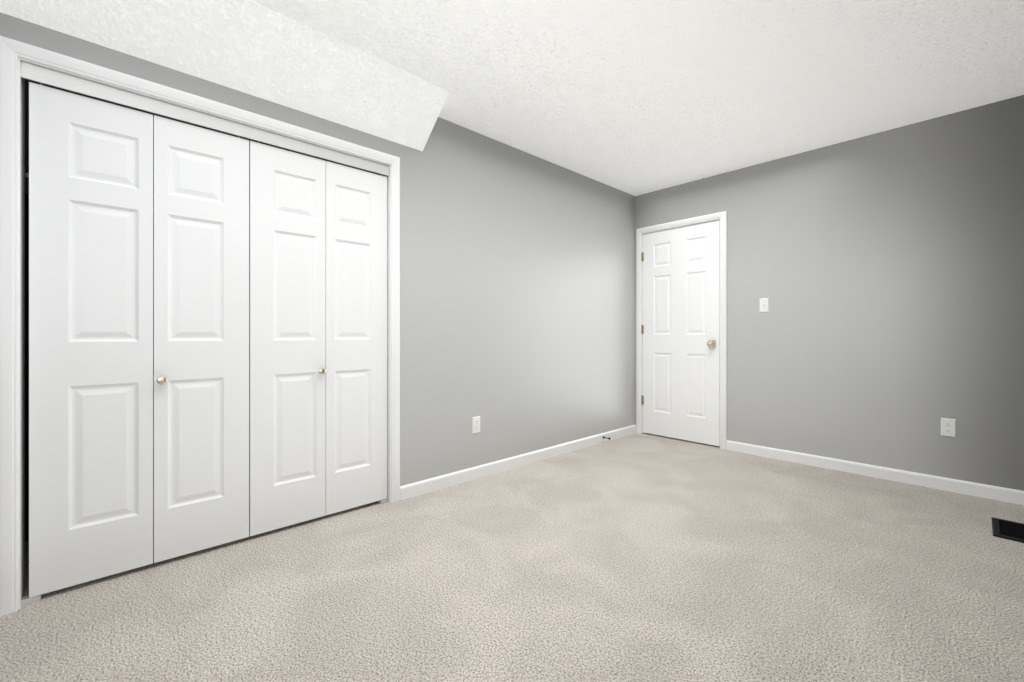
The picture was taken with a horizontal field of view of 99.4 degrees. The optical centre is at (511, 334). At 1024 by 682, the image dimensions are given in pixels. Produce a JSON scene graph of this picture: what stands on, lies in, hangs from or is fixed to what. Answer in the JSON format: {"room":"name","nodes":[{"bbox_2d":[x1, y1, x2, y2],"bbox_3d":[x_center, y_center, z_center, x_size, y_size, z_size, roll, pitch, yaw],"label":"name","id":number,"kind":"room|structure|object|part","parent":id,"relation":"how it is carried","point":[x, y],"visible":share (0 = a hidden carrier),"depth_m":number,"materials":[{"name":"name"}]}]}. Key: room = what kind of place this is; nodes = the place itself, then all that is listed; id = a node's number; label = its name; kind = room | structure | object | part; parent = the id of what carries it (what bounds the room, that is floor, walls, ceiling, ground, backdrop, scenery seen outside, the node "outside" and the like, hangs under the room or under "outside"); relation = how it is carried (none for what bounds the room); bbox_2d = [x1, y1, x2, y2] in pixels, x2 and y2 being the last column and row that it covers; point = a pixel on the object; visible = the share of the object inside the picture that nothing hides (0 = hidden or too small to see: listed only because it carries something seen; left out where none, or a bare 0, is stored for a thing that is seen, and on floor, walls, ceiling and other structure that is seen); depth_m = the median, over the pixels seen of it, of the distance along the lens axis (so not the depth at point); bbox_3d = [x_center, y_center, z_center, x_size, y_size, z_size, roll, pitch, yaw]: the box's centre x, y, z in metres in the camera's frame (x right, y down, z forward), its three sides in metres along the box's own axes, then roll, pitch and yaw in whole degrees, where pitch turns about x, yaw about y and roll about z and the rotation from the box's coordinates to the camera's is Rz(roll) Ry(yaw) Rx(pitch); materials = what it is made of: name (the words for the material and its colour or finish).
{"room":"empty bedroom","nodes":[
{"label":"empty bedroom","id":0,"kind":"room"},
{"bbox_2d":[25,79,380,540],"bbox_3d":[-1.597,-0.205,2.453,2.080,2.440,0.700,0,0,-43],"label":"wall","id":1,"kind":"structure","parent":0,"point":[27,81],"depth_m":2.13,"materials":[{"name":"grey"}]},
{"bbox_2d":[25,173,28,194],"bbox_3d":[-1.682,-0.695,2.544,1.980,0.020,0.350,0,0,-43],"label":"closet shelf","id":2,"kind":"object","parent":1,"relation":"attached to","point":[26,183],"depth_m":1.97,"materials":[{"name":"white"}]},
{"bbox_2d":[0,12,634,485],"bbox_3d":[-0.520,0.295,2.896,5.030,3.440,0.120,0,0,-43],"label":"wall","id":3,"kind":"structure","parent":0,"point":[516,300],"depth_m":3.17,"materials":[{"name":"grey paint"}]},
{"bbox_2d":[0,36,399,615],"bbox_3d":[-1.312,-0.031,2.147,1.604,2.092,0.137,0,0,-43],"label":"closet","id":4,"kind":"structure","parent":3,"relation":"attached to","point":[21,337],"depth_m":1.94,"materials":[{"name":"white wood"}]},
{"bbox_3d":[-1.292,0.001,2.126,1.480,2.028,0.078,0,0,-43],"label":"bifold closet door","id":5,"kind":"part","parent":4,"relation":"part of","materials":[{"name":"white wood"}]},
{"bbox_2d":[472,416,479,433],"bbox_3d":[-0.249,0.640,3.062,0.070,0.115,0.008,0,0,-43],"label":"electrical outlet","id":6,"kind":"object","parent":3,"relation":"attached to","point":[475,424],"visible":1,"depth_m":3.06,"materials":[{"name":"white plastic"}]},
{"bbox_2d":[400,425,635,500],"bbox_3d":[-0.475,0.974,2.848,4.790,0.082,0.013,0,0,-43],"label":"baseboard","id":7,"kind":"structure","parent":3,"relation":"attached to","point":[407,491],"depth_m":3.22,"materials":[{"name":"white wood"}]},
{"bbox_2d":[0,433,1023,681],"bbox_3d":[0.525,1.065,2.032,5.380,0.100,4.470,0,0,-43],"label":"floor","id":8,"kind":"structure","parent":0,"point":[638,557],"depth_m":1.72,"materials":[{"name":"beige carpet"}]},
{"bbox_2d":[991,517,1023,542],"bbox_3d":[2.666,1.010,2.141,0.310,0.009,0.400,0,0,-43],"label":"floor vent","id":9,"kind":"object","parent":8,"relation":"in","point":[1008,529],"visible":1,"depth_m":2.24,"materials":[{"name":"black metal"}]},
{"bbox_2d":[252,0,1023,195],"bbox_3d":[0.525,-1.475,2.032,5.380,0.100,4.470,0,0,-43],"label":"ceiling","id":10,"kind":"structure","parent":0,"point":[636,97],"depth_m":2.33,"materials":[{"name":"white paint"}]},
{"bbox_2d":[0,0,449,150],"bbox_3d":[-1.320,-1.295,1.863,2.330,0.260,0.300,0,0,-43],"label":"ceiling soffit","id":11,"kind":"structure","parent":10,"relation":"attached to","point":[253,48],"depth_m":2.01,"materials":[{"name":"white paint"}]},
{"bbox_2d":[641,220,719,445],"bbox_3d":[1.573,-0.007,4.144,0.103,2.017,0.774,0,0,-43],"label":"entry door","id":12,"kind":"structure","parent":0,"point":[680,332],"depth_m":4.12,"materials":[{"name":"white wood"}]},
{"bbox_2d":[635,95,1023,490],"bbox_3d":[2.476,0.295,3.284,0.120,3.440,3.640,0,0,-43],"label":"wall","id":13,"kind":"structure","parent":0,"point":[883,271],"depth_m":3.05,"materials":[{"name":"grey paint"}]},
{"bbox_2d":[636,211,726,449],"bbox_3d":[1.632,-0.013,4.188,0.120,2.055,0.807,0,0,-43],"label":"door frame","id":14,"kind":"structure","parent":13,"relation":"in","point":[642,300],"depth_m":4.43,"materials":[{"name":"white wood"}]},
{"bbox_2d":[760,298,768,311],"bbox_3d":[2.087,-0.240,3.598,0.020,0.115,0.070,0,0,-43],"label":"light switch","id":15,"kind":"object","parent":13,"relation":"attached to","point":[764,304],"visible":1,"depth_m":3.60,"materials":[{"name":"white plastic"}]},
{"bbox_2d":[726,440,1023,504],"bbox_3d":[2.737,0.974,2.906,0.013,0.082,2.491,0,0,-43],"label":"baseboard","id":16,"kind":"structure","parent":13,"relation":"attached to","point":[1014,496],"depth_m":3.02,"materials":[{"name":"white wood"}]},
{"bbox_2d":[941,418,955,436],"bbox_3d":[2.827,0.605,2.813,0.008,0.115,0.070,0,0,-43],"label":"electrical outlet","id":17,"kind":"object","parent":13,"relation":"attached to","point":[948,427],"visible":1,"depth_m":2.81,"materials":[{"name":"white plastic"}]}
]}

